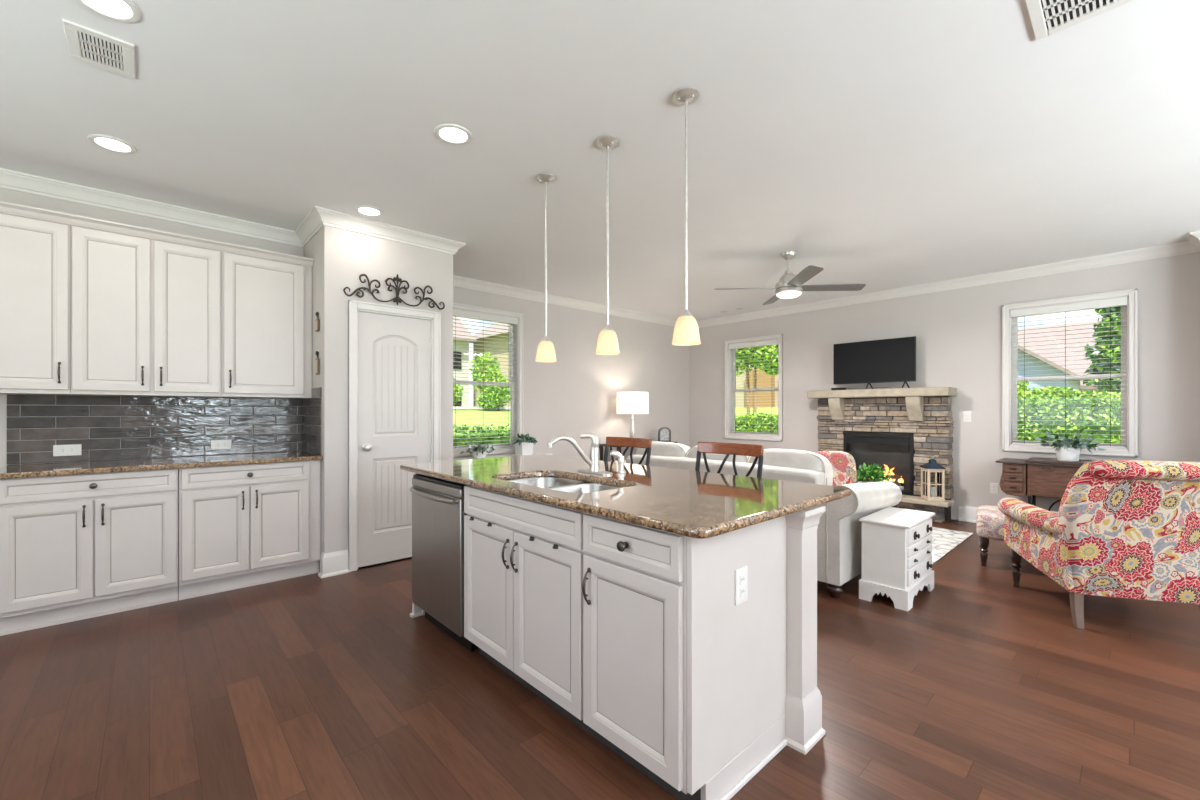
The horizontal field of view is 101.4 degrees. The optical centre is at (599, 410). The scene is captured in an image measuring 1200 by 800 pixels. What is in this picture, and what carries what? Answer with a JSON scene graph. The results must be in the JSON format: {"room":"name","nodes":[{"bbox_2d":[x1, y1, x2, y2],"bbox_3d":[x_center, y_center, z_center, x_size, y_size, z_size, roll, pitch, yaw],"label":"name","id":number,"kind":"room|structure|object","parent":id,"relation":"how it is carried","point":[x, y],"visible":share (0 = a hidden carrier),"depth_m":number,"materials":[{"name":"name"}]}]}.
{"room":"kitchen","nodes":[
{"label":"kitchen","id":0,"kind":"room"},
{"bbox_2d":[0,188,303,467],"bbox_3d":[-3.949,-0.125,2.986,3.720,2.740,0.140,0,0,-43],"label":"wall","id":1,"kind":"structure","parent":0,"point":[6,195],"depth_m":3.42,"materials":[{"name":"beige paint"}]},
{"bbox_2d":[0,213,71,394],"bbox_3d":[-3.594,-0.640,2.966,0.556,1.070,0.363,0,0,-43],"label":"upper cabinet","id":2,"kind":"object","parent":1,"relation":"attached to","point":[34,253],"visible":0.91,"depth_m":2.96,"materials":[{"name":"paint"}]},
{"bbox_2d":[70,225,221,396],"bbox_3d":[-3.112,-0.640,3.409,0.750,1.070,0.363,0,0,-43],"label":"upper cabinet","id":3,"kind":"object","parent":1,"relation":"attached to","point":[146,314],"visible":1,"depth_m":3.27,"materials":[{"name":"paint"}]},
{"bbox_2d":[0,201,313,266],"bbox_3d":[-2.998,-1.187,3.302,1.888,0.053,0.060,0,0,-43],"label":"trim","id":4,"kind":"structure","parent":3,"relation":"attached to","point":[5,207],"depth_m":3.27,"materials":[{"name":"paint"}]},
{"bbox_2d":[7,387,321,464],"bbox_3d":[-2.929,0.079,3.420,1.629,0.517,0.599,0,0,-43],"label":"tile backsplash","id":5,"kind":"structure","parent":1,"relation":"attached to","point":[106,427],"depth_m":3.54,"materials":[{"name":"tile"}]},
{"bbox_2d":[53,444,81,455],"bbox_3d":[-3.529,0.260,3.254,0.128,0.074,0.008,0,0,-43],"label":"wall outlet","id":6,"kind":"object","parent":5,"relation":"attached to","point":[74,449],"visible":1,"depth_m":3.25,"materials":[{"name":"white plastic"}]},
{"bbox_2d":[60,448,65,452],"bbox_3d":[-3.542,0.260,3.239,0.029,0.029,0.003,0,0,-43],"label":"socket","id":7,"kind":"object","parent":6,"relation":"attached to","point":[62,450],"depth_m":3.24,"materials":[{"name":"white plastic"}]},
{"bbox_2d":[211,439,231,449],"bbox_3d":[-2.933,0.260,3.802,0.128,0.074,0.008,0,0,-43],"label":"wall outlet","id":8,"kind":"object","parent":5,"relation":"attached to","point":[215,444],"visible":1,"depth_m":3.80,"materials":[{"name":"white plastic"}]},
{"bbox_2d":[222,252,311,398],"bbox_3d":[-2.622,-0.640,3.858,0.578,1.070,0.363,0,0,-43],"label":"upper cabinet","id":9,"kind":"object","parent":1,"relation":"attached to","point":[267,304],"visible":0.93,"depth_m":3.74,"materials":[{"name":"paint"}]},
{"bbox_2d":[304,229,320,571],"bbox_3d":[-2.306,-0.125,4.005,0.122,2.740,0.580,0,0,-43],"label":"wall","id":10,"kind":"structure","parent":0,"point":[312,249],"depth_m":3.87,"materials":[{"name":"beige paint"}]},
{"bbox_2d":[321,225,452,567],"bbox_3d":[-1.726,-0.125,4.076,1.030,2.740,0.100,0,0,-43],"label":"wall","id":11,"kind":"structure","parent":0,"point":[346,255],"depth_m":3.79,"materials":[{"name":"beige paint"}]},
{"bbox_2d":[318,550,348,577],"bbox_3d":[-2.033,1.159,3.747,0.192,0.172,0.090,0,0,-43],"label":"baseboard","id":12,"kind":"structure","parent":11,"relation":"attached to","point":[333,563],"depth_m":3.72,"materials":[{"name":"paint"}]},
{"bbox_2d":[343,274,444,309],"bbox_3d":[-1.666,-0.995,4.030,0.813,0.254,0.047,0,0,-43],"label":"scroll","id":13,"kind":"object","parent":11,"relation":"attached to","point":[397,299],"visible":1,"depth_m":4.01},
{"bbox_2d":[358,311,430,566],"bbox_3d":[-1.674,0.224,4.058,0.605,2.019,0.103,0,0,-43],"label":"door","id":14,"kind":"structure","parent":11,"relation":"in","point":[394,352],"depth_m":4.03,"materials":[{"name":"paint"}]},
{"bbox_2d":[348,300,440,571],"bbox_3d":[-1.702,0.193,4.080,0.741,2.105,0.126,0,0,-43],"label":"trim","id":15,"kind":"structure","parent":11,"relation":"attached to","point":[354,306],"depth_m":3.83,"materials":[{"name":"paint"}]},
{"bbox_2d":[0,168,1199,327],"bbox_3d":[1.019,-1.446,1.885,9.550,0.098,8.900,0,0,-43],"label":"trim","id":16,"kind":"structure","parent":11,"relation":"attached to","point":[318,217],"depth_m":4.19,"materials":[{"name":"paint"}]},
{"bbox_2d":[453,286,688,460],"bbox_3d":[-0.273,-0.125,6.835,5.040,2.740,0.140,0,0,-43],"label":"wall","id":17,"kind":"structure","parent":0,"point":[574,395],"depth_m":6.88,"materials":[{"name":"beige paint"}]},
{"bbox_2d":[453,303,523,456],"bbox_3d":[-1.398,-0.347,5.784,1.072,1.715,0.167,0,0,-43],"label":"window","id":18,"kind":"structure","parent":17,"relation":"in","point":[516,411],"depth_m":6.06,"materials":[{"name":"paint"}]},
{"bbox_2d":[453,309,517,449],"bbox_3d":[-1.377,-0.349,5.761,0.938,1.577,0.074,0,0,-43],"label":"window blind","id":19,"kind":"object","parent":18,"relation":"attached to","point":[456,313],"visible":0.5,"depth_m":5.75,"materials":[{"name":"white plastic"}]},
{"bbox_2d":[0,0,1199,320],"bbox_3d":[1.019,-1.555,1.885,9.830,0.120,9.180,0,0,-43],"label":"ceiling","id":20,"kind":"structure","parent":0,"point":[883,144],"depth_m":2.58,"materials":[{"name":"paint"}]},
{"bbox_2d":[62,18,135,78],"bbox_3d":[-2.063,-1.490,2.034,0.200,0.010,0.273,0,0,-43],"label":"ceiling vent","id":21,"kind":"object","parent":20,"relation":"in","point":[101,50],"visible":1,"depth_m":2.02,"materials":[{"name":"white plastic"}]},
{"bbox_2d":[76,0,141,22],"bbox_3d":[-1.806,-1.490,1.790,0.198,0.009,0.198,0,0,-43],"label":"recessed light","id":22,"kind":"object","parent":20,"relation":"in","point":[124,11],"visible":1,"depth_m":1.82,"materials":[{"name":"white"}]},
{"bbox_2d":[88,134,136,153],"bbox_3d":[-2.727,-1.490,2.750,0.198,0.009,0.198,0,0,-43],"label":"recessed light","id":23,"kind":"object","parent":20,"relation":"in","point":[109,143],"visible":1,"depth_m":2.74,"materials":[{"name":"white"}]},
{"bbox_2d":[354,205,383,216],"bbox_3d":[-1.725,-1.490,3.669,0.198,0.009,0.198,0,0,-43],"label":"recessed light","id":24,"kind":"object","parent":20,"relation":"in","point":[370,211],"visible":1,"depth_m":3.66,"materials":[{"name":"white"}]},
{"bbox_2d":[434,124,471,144],"bbox_3d":[-0.792,-1.490,2.653,0.198,0.009,0.198,0,0,-43],"label":"recessed light","id":25,"kind":"object","parent":20,"relation":"in","point":[453,134],"visible":1,"depth_m":2.65,"materials":[{"name":"white plastic"}]},
{"bbox_2d":[536,172,556,361],"bbox_3d":[-0.345,-0.906,3.138,0.134,1.178,0.134,0,0,-43],"label":"pendant light","id":26,"kind":"object","parent":20,"relation":"hanging from","point":[545,351],"visible":1,"depth_m":3.12,"materials":[{"name":"beige"}]},
{"bbox_2d":[596,135,619,354],"bbox_3d":[0.043,-0.906,2.716,0.134,1.178,0.134,0,0,-43],"label":"pendant light","id":27,"kind":"object","parent":20,"relation":"hanging from","point":[607,344],"visible":1,"depth_m":2.69,"materials":[{"name":"beige"}]},
{"bbox_2d":[672,86,700,345],"bbox_3d":[0.407,-0.906,2.319,0.134,1.178,0.134,0,0,-43],"label":"pendant light","id":28,"kind":"object","parent":20,"relation":"hanging from","point":[686,331],"visible":1,"depth_m":2.31,"materials":[{"name":"silver metal"}]},
{"bbox_2d":[714,251,865,304],"bbox_3d":[1.785,-1.281,4.644,1.049,0.428,1.049,0,0,-43],"label":"ceiling fan","id":29,"kind":"object","parent":20,"relation":"hanging from","point":[790,285],"visible":1,"depth_m":4.58,"materials":[{"name":"silver metal"}]},
{"bbox_2d":[1025,0,1132,40],"bbox_3d":[1.749,-1.490,1.707,0.365,0.010,0.390,0,0,-43],"label":"ceiling vent","id":30,"kind":"object","parent":20,"relation":"in","point":[1059,15],"visible":1,"depth_m":1.83,"materials":[{"name":"white plastic"}]},
{"bbox_2d":[0,519,1199,799],"bbox_3d":[1.019,1.270,1.885,9.830,0.050,9.180,0,0,-43],"label":"floor","id":31,"kind":"structure","parent":0,"point":[307,687],"depth_m":2.06,"materials":[{"name":"brown wood"}]},
{"bbox_2d":[0,469,177,635],"bbox_3d":[-3.207,0.808,3.132,0.766,0.873,0.643,0,0,-43],"label":"base cabinet","id":32,"kind":"object","parent":31,"relation":"on","point":[81,546],"visible":0.92,"depth_m":2.90,"materials":[{"name":"paint"}]},
{"bbox_2d":[178,460,320,599],"bbox_3d":[-2.618,0.808,3.672,0.823,0.873,0.643,0,0,-43],"label":"base cabinet","id":33,"kind":"object","parent":31,"relation":"on","point":[240,526],"visible":0.92,"depth_m":3.43,"materials":[{"name":"paint"}]},
{"bbox_2d":[0,451,321,478],"bbox_3d":[-2.915,0.355,3.404,1.627,0.032,0.638,0,0,-43],"label":"countertop","id":34,"kind":"structure","parent":33,"relation":"on","point":[123,465],"depth_m":3.17,"materials":[{"name":"brown stone"}]},
{"bbox_2d":[410,474,474,651],"bbox_3d":[-0.725,0.811,2.873,0.613,0.868,0.622,0,0,-43],"label":"dishwasher","id":35,"kind":"object","parent":31,"relation":"on","point":[438,513],"visible":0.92,"depth_m":2.66,"materials":[{"name":"silver metal"}]},
{"bbox_2d":[453,452,551,459],"bbox_3d":[-1.162,0.882,5.659,1.300,0.725,0.310,0,0,-43],"label":"console table","id":36,"kind":"object","parent":31,"relation":"on","point":[503,455],"visible":0.24,"depth_m":5.61,"materials":[{"name":"white paint"}]},
{"bbox_2d":[460,441,494,457],"bbox_3d":[-1.356,0.424,5.457,0.298,0.190,0.391,0,0,16],"label":"potted plant","id":37,"kind":"object","parent":36,"relation":"on","point":[480,451],"visible":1,"depth_m":5.41,"materials":[{"name":"green plant"}]},
{"bbox_2d":[512,432,537,454],"bbox_3d":[-0.896,0.378,5.853,0.304,0.284,0.317,0,0,-10],"label":"potted plant","id":38,"kind":"object","parent":36,"relation":"on","point":[524,446],"visible":1,"depth_m":5.79,"materials":[{"name":"green plant"}]},
{"bbox_2d":[410,473,825,799],"bbox_3d":[-0.142,0.805,2.436,0.758,0.880,2.168,0,0,-43],"label":"kitchen island","id":39,"kind":"object","parent":31,"relation":"on","point":[753,692],"visible":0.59,"depth_m":1.69,"materials":[{"name":"paint"}]},
{"bbox_2d":[464,481,592,719],"bbox_3d":[-0.178,0.761,2.319,0.616,0.778,0.918,0,0,-43],"label":"base cabinet","id":40,"kind":"object","parent":39,"relation":"in","point":[523,598],"visible":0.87,"depth_m":2.07,"materials":[{"name":"paint"}]},
{"bbox_2d":[400,454,851,538],"bbox_3d":[-0.081,0.347,2.580,1.100,0.033,2.288,0,0,-43],"label":"island countertop","id":41,"kind":"structure","parent":39,"relation":"on","point":[688,503],"depth_m":2.04,"materials":[{"name":"brown stone"}]},
{"bbox_2d":[506,476,623,492],"bbox_3d":[-0.191,0.468,2.367,0.441,0.204,0.776,0,0,-43],"label":"sink","id":42,"kind":"object","parent":41,"relation":"in","point":[549,482],"visible":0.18,"depth_m":2.62,"materials":[{"name":"metal"}]},
{"bbox_2d":[506,476,584,487],"bbox_3d":[-0.326,0.468,2.514,0.441,0.204,0.375,0,0,-43],"label":"basin","id":43,"kind":"object","parent":42,"relation":"in","point":[541,481],"depth_m":2.69,"materials":[{"name":"metal"}]},
{"bbox_2d":[547,483,623,492],"bbox_3d":[-0.063,0.453,2.228,0.441,0.174,0.400,0,0,-43],"label":"basin","id":44,"kind":"object","parent":42,"relation":"in","point":[581,487],"depth_m":2.44,"materials":[{"name":"metal"}]},
{"bbox_2d":[547,433,612,474],"bbox_3d":[-0.124,0.224,2.540,0.321,0.214,0.250,0,0,-43],"label":"kitchen faucet","id":45,"kind":"object","parent":41,"relation":"on","point":[593,462],"visible":1,"depth_m":2.60,"materials":[{"name":"silver metal"}]},
{"bbox_2d":[610,450,625,474],"bbox_3d":[0.093,0.266,2.541,0.080,0.129,0.047,0,0,-9],"label":"sprayer","id":46,"kind":"object","parent":41,"relation":"on","point":[616,454],"visible":1,"depth_m":2.53,"materials":[{"name":"silver metal"}]},
{"bbox_2d":[582,513,687,793],"bbox_3d":[0.289,0.761,1.811,0.616,0.778,0.458,0,0,-43],"label":"base cabinet","id":47,"kind":"object","parent":39,"relation":"in","point":[634,585],"visible":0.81,"depth_m":1.60,"materials":[{"name":"paint"}]},
{"bbox_2d":[735,566,747,605],"bbox_3d":[0.471,0.580,1.631,0.072,0.116,0.008,0,0,-43],"label":"wall outlet","id":48,"kind":"object","parent":39,"relation":"attached to","point":[741,575],"visible":1,"depth_m":1.62,"materials":[{"name":"white plastic"}]},
{"bbox_2d":[740,574,744,584],"bbox_3d":[0.473,0.560,1.629,0.029,0.029,0.003,0,0,-43],"label":"socket","id":49,"kind":"object","parent":48,"relation":"attached to","point":[742,576],"depth_m":1.63,"materials":[{"name":"white plastic"}]},
{"bbox_2d":[740,586,744,596],"bbox_3d":[0.473,0.600,1.629,0.029,0.029,0.003,0,0,-43],"label":"socket","id":50,"kind":"object","parent":48,"relation":"attached to","point":[742,588],"depth_m":1.63,"materials":[{"name":"white plastic"}]},
{"bbox_2d":[604,437,651,465],"bbox_3d":[0.051,0.712,3.169,0.460,1.066,0.426,0,0,-43],"label":"counter stool","id":51,"kind":"object","parent":31,"relation":"on","point":[627,442],"visible":0.27,"depth_m":3.30,"materials":[{"name":"brown wood"}]},
{"bbox_2d":[599,440,676,460],"bbox_3d":[0.561,0.853,7.138,1.240,0.785,0.440,0,0,-43],"label":"table","id":52,"kind":"object","parent":31,"relation":"on","point":[603,444],"visible":0.24,"depth_m":6.85,"materials":[{"name":"brown wood"}]},
{"bbox_2d":[616,392,648,437],"bbox_3d":[0.460,0.097,6.938,0.456,0.724,0.456,0,0,-43],"label":"table lamp","id":53,"kind":"object","parent":52,"relation":"on","point":[632,403],"visible":0.8,"depth_m":6.75,"materials":[{"name":"white fabric"}]},
{"bbox_2d":[658,427,670,441],"bbox_3d":[0.964,0.349,7.353,0.190,0.219,0.073,0,0,-3],"label":"arched frame","id":54,"kind":"object","parent":52,"relation":"on","point":[664,433],"visible":0.89,"depth_m":7.32,"materials":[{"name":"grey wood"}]},
{"bbox_2d":[695,442,763,477],"bbox_3d":[0.579,0.712,2.594,0.460,1.066,0.426,0,0,-43],"label":"counter stool","id":55,"kind":"object","parent":31,"relation":"on","point":[734,449],"visible":0.31,"depth_m":2.73,"materials":[{"name":"brown wood"}]},
{"bbox_2d":[610,441,901,597],"bbox_3d":[1.186,0.764,4.295,0.923,0.963,2.350,0,0,-43],"label":"sofa","id":56,"kind":"object","parent":31,"relation":"on","point":[839,531],"visible":0.3,"depth_m":3.43,"materials":[{"name":"fabric"}]},
{"bbox_2d":[636,441,689,456],"bbox_3d":[0.593,0.517,4.567,0.282,0.461,0.610,0,0,-43],"label":"cushion","id":57,"kind":"object","parent":56,"relation":"on","point":[658,449],"depth_m":4.44,"materials":[{"name":"fabric"}]},
{"bbox_2d":[687,445,750,461],"bbox_3d":[1.000,0.513,4.124,0.282,0.461,0.610,0,0,-43],"label":"cushion","id":58,"kind":"object","parent":56,"relation":"on","point":[692,452],"depth_m":4.03,"materials":[{"name":"fabric"}]},
{"bbox_2d":[748,449,832,485],"bbox_3d":[1.406,0.517,3.681,0.282,0.461,0.610,0,0,-43],"label":"cushion","id":59,"kind":"object","parent":56,"relation":"on","point":[813,462],"depth_m":3.53,"materials":[{"name":"fabric"}]},
{"bbox_2d":[817,451,856,485],"bbox_3d":[1.860,0.510,3.919,0.330,0.376,0.164,0,0,19],"label":"throw pillow","id":60,"kind":"object","parent":56,"relation":"on","point":[843,464],"visible":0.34,"depth_m":3.86,"materials":[{"name":"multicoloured fabric"}]},
{"bbox_2d":[807,387,956,522],"bbox_3d":[3.387,0.489,6.033,0.449,1.512,1.580,0,0,-43],"label":"fireplace","id":61,"kind":"object","parent":31,"relation":"on","point":[898,430],"visible":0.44,"depth_m":5.93,"materials":[{"name":"stone"}]},
{"bbox_2d":[833,336,915,388],"bbox_3d":[3.380,-0.570,6.085,0.162,0.605,0.935,0,0,-43],"label":"television","id":62,"kind":"object","parent":61,"relation":"on","point":[894,359],"visible":0.96,"depth_m":6.04,"materials":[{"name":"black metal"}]},
{"bbox_2d":[846,436,909,444],"bbox_3d":[3.414,0.367,6.056,0.004,0.080,0.713,0,0,-43],"label":"hood","id":63,"kind":"object","parent":61,"relation":"attached to","point":[890,440],"depth_m":6.02,"materials":[{"name":"black metal"}]},
{"bbox_2d":[920,455,945,500],"bbox_3d":[3.729,0.744,5.506,0.184,0.497,0.184,0,0,9],"label":"lantern","id":64,"kind":"object","parent":61,"relation":"on","point":[937,493],"visible":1,"depth_m":5.46,"materials":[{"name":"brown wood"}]},
{"bbox_2d":[930,487,934,496],"bbox_3d":[3.729,0.911,5.506,0.056,0.125,0.056,0,0,9],"label":"candle","id":65,"kind":"object","parent":64,"relation":"on","point":[932,489],"depth_m":5.48,"materials":[{"name":"white wax"}]},
{"bbox_2d":[859,507,934,610],"bbox_3d":[2.039,0.979,3.344,0.599,0.532,0.310,0,0,-43],"label":"side table","id":66,"kind":"object","parent":31,"relation":"on","point":[896,542],"visible":1,"depth_m":3.18,"materials":[{"name":"white paint"}]},
{"bbox_2d":[931,527,972,564],"bbox_3d":[2.190,1.239,5.304,1.880,0.010,2.645,0,0,-43],"label":"area rug","id":67,"kind":"object","parent":31,"relation":"on","point":[944,541],"visible":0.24,"depth_m":4.68,"materials":[{"name":"white carpet"}]},
{"bbox_2d":[857,482,903,507],"bbox_3d":[2.390,0.997,5.197,0.650,0.474,1.275,0,0,-43],"label":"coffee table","id":68,"kind":"object","parent":67,"relation":"on","point":[900,487],"visible":0.12,"depth_m":4.93,"materials":[{"name":"brown wood"}]},
{"bbox_2d":[856,463,890,482],"bbox_3d":[2.686,0.633,4.863,0.381,0.253,0.372,0,0,-43],"label":"potted plant","id":69,"kind":"object","parent":68,"relation":"on","point":[865,473],"visible":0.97,"depth_m":4.80,"materials":[{"name":"green plant"}]},
{"bbox_2d":[976,505,1057,566],"bbox_3d":[3.439,1.030,3.935,0.670,0.430,0.540,0,0,38],"label":"ottoman","id":70,"kind":"object","parent":31,"relation":"on","point":[989,519],"visible":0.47,"depth_m":3.91,"materials":[{"name":"fabric"}]},
{"bbox_2d":[976,505,1057,540],"bbox_3d":[3.439,0.920,3.935,0.670,0.210,0.540,0,0,38],"label":"cushion","id":71,"kind":"object","parent":70,"relation":"on","point":[989,519],"depth_m":3.90,"materials":[{"name":"fabric"}]},
{"bbox_2d":[996,457,1092,510],"bbox_3d":[4.580,0.861,4.669,0.447,0.768,1.225,0,0,-43],"label":"desk","id":72,"kind":"object","parent":31,"relation":"on","point":[1034,476],"visible":0.42,"depth_m":4.78,"materials":[{"name":"brown wood"}]},
{"bbox_2d":[1035,427,1105,460],"bbox_3d":[4.484,0.314,4.717,0.419,0.326,0.397,0,0,10],"label":"potted plant","id":73,"kind":"object","parent":72,"relation":"on","point":[1064,453],"visible":1,"depth_m":4.67,"materials":[{"name":"green plant"}]},
{"bbox_2d":[998,460,1199,628],"bbox_3d":[3.120,0.757,3.024,0.784,0.976,0.932,0,0,17],"label":"armchair","id":74,"kind":"object","parent":31,"relation":"on","point":[1120,528],"visible":1,"depth_m":2.73,"materials":[{"name":"fabric"}]},
{"bbox_2d":[689,252,1199,519],"bbox_3d":[3.500,-0.125,6.347,0.140,2.740,5.680,0,0,-43],"label":"wall","id":75,"kind":"structure","parent":0,"point":[958,332],"depth_m":5.50,"materials":[{"name":"beige paint"}]},
{"bbox_2d":[725,334,782,440],"bbox_3d":[2.377,-0.342,7.550,0.167,1.560,0.964,0,0,-43],"label":"window","id":76,"kind":"structure","parent":75,"relation":"in","point":[729,395],"depth_m":7.66,"materials":[{"name":"paint"}]},
{"bbox_2d":[729,339,777,435],"bbox_3d":[2.354,-0.344,7.529,0.074,1.422,0.830,0,0,-43],"label":"window blind","id":77,"kind":"object","parent":76,"relation":"attached to","point":[775,341],"visible":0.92,"depth_m":7.53,"materials":[{"name":"white plastic"}]},
{"bbox_2d":[963,412,970,421],"bbox_3d":[4.141,0.065,5.537,0.010,0.116,0.072,0,0,-43],"label":"light switch","id":78,"kind":"object","parent":75,"relation":"attached to","point":[966,415],"visible":1,"depth_m":5.54,"materials":[{"name":"white plastic"}]},
{"bbox_2d":[958,505,977,522],"bbox_3d":[5.696,1.159,3.606,0.330,0.172,5.110,0,0,-43],"label":"baseboard","id":79,"kind":"structure","parent":75,"relation":"attached to","point":[965,513],"depth_m":5.53,"materials":[{"name":"paint"}]},
{"bbox_2d":[990,483,997,493],"bbox_3d":[4.303,0.845,5.361,0.008,0.116,0.072,0,0,-43],"label":"wall outlet","id":80,"kind":"object","parent":75,"relation":"attached to","point":[993,486],"visible":1,"depth_m":5.36,"materials":[{"name":"white plastic"}]},
{"bbox_2d":[1002,288,1137,456],"bbox_3d":[4.730,-0.357,4.986,0.167,1.570,0.984,0,0,-43],"label":"window","id":81,"kind":"structure","parent":75,"relation":"in","point":[1129,406],"depth_m":4.86,"materials":[{"name":"paint"}]},
{"bbox_2d":[1011,297,1126,448],"bbox_3d":[4.707,-0.359,4.965,0.074,1.432,0.850,0,0,-43],"label":"window blind","id":82,"kind":"object","parent":81,"relation":"attached to","point":[1116,302],"visible":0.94,"depth_m":4.95,"materials":[{"name":"white plastic"}]},
{"label":"outside","id":83,"kind":"structure","parent":0,"visible":0},
{"bbox_2d":[453,407,777,433],"bbox_3d":[7.973,0.695,20.891,80.000,1.700,100.000,0,0,-43],"label":"ground","id":84,"kind":"structure","parent":83,"point":[481,417],"depth_m":13.40,"materials":[{"name":"green plant"}]},
{"bbox_2d":[453,377,463,404],"bbox_3d":[-5.678,-0.646,18.536,1.047,1.406,1.072,0,0,-13],"label":"tree","id":85,"kind":"object","parent":84,"relation":"on","point":[458,397],"visible":0.24,"depth_m":18.47,"materials":[{"name":"green plant"}]},
{"bbox_2d":[453,317,475,406],"bbox_3d":[-12.735,-2.480,27.335,9.400,8.050,6.500,0,0,-43],"label":"house","id":86,"kind":"structure","parent":84,"relation":"on","point":[465,400],"depth_m":28.08,"materials":[{"name":"white"}]},
{"bbox_2d":[453,406,509,409],"bbox_3d":[1.135,-0.105,23.166,27.000,0.100,1.400,0,0,-43],"label":"path","id":87,"kind":"structure","parent":84,"relation":"on","point":[457,407],"depth_m":17.23,"materials":[{"name":"concrete"}]},
{"bbox_2d":[453,424,509,445],"bbox_3d":[-1.349,0.849,8.127,4.259,1.446,0.866,0,0,-43],"label":"hedge","id":88,"kind":"object","parent":84,"relation":"on","point":[473,435],"visible":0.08,"depth_m":7.39,"materials":[{"name":"green plant"}]},
{"bbox_2d":[469,351,507,394],"bbox_3d":[-4.939,-1.350,21.942,1.856,2.604,1.449,0,0,-43],"label":"tree","id":89,"kind":"object","parent":84,"relation":"on","point":[484,359],"visible":0.61,"depth_m":21.57,"materials":[{"name":"green plant"}]},
{"bbox_2d":[469,322,509,406],"bbox_3d":[-3.931,-2.405,29.647,6.500,7.900,5.800,0,0,-43],"label":"house","id":90,"kind":"structure","parent":84,"relation":"on","point":[504,357],"depth_m":27.81,"materials":[{"name":"beige"}]},
{"bbox_2d":[476,379,509,410],"bbox_3d":[-3.635,-0.537,17.028,1.273,1.188,1.076,0,0,-43],"label":"tree","id":91,"kind":"object","parent":84,"relation":"on","point":[493,400],"visible":0.84,"depth_m":16.78,"materials":[{"name":"green plant"}]},
{"bbox_2d":[736,345,777,414],"bbox_3d":[3.939,-0.612,13.452,3.209,4.327,1.436,0,0,45],"label":"tree","id":92,"kind":"object","parent":84,"relation":"on","point":[769,367],"visible":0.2,"depth_m":13.03,"materials":[{"name":"green plant"}]},
{"bbox_2d":[736,350,777,407],"bbox_3d":[8.440,-2.655,26.002,6.400,8.400,7.900,0,0,-43],"label":"house","id":93,"kind":"structure","parent":84,"relation":"on","point":[767,398],"depth_m":22.61,"materials":[{"name":"beige"}]},
{"bbox_2d":[736,413,777,432],"bbox_3d":[3.307,0.802,11.043,1.090,1.555,2.682,0,0,-43],"label":"hedge","id":94,"kind":"object","parent":84,"relation":"on","point":[759,418],"visible":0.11,"depth_m":10.40,"materials":[{"name":"green plant"}]},
{"bbox_2d":[1017,381,1028,391],"bbox_3d":[9.511,0.282,11.826,0.897,2.535,1.295,0,0,-43],"label":"tree","id":95,"kind":"object","parent":84,"relation":"on","point":[1019,386],"visible":0.02,"depth_m":11.36,"materials":[{"name":"green plant"}]},
{"bbox_2d":[1018,321,1116,401],"bbox_3d":[16.569,-1.365,18.328,9.800,5.820,13.600,0,0,-43],"label":"house","id":96,"kind":"structure","parent":84,"relation":"on","point":[1046,366],"depth_m":19.74,"materials":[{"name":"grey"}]},
{"bbox_2d":[1017,385,1120,443],"bbox_3d":[7.103,0.605,7.198,1.482,1.956,5.484,0,0,-43],"label":"hedge","id":97,"kind":"object","parent":84,"relation":"on","point":[1035,408],"visible":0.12,"depth_m":6.89,"materials":[{"name":"green plant"}]},
{"bbox_2d":[1083,306,1120,392],"bbox_3d":[9.800,-0.427,8.860,1.570,3.953,1.059,0,0,44],"label":"tree","id":98,"kind":"object","parent":84,"relation":"on","point":[1115,385],"visible":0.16,"depth_m":9.06,"materials":[{"name":"green plant"}]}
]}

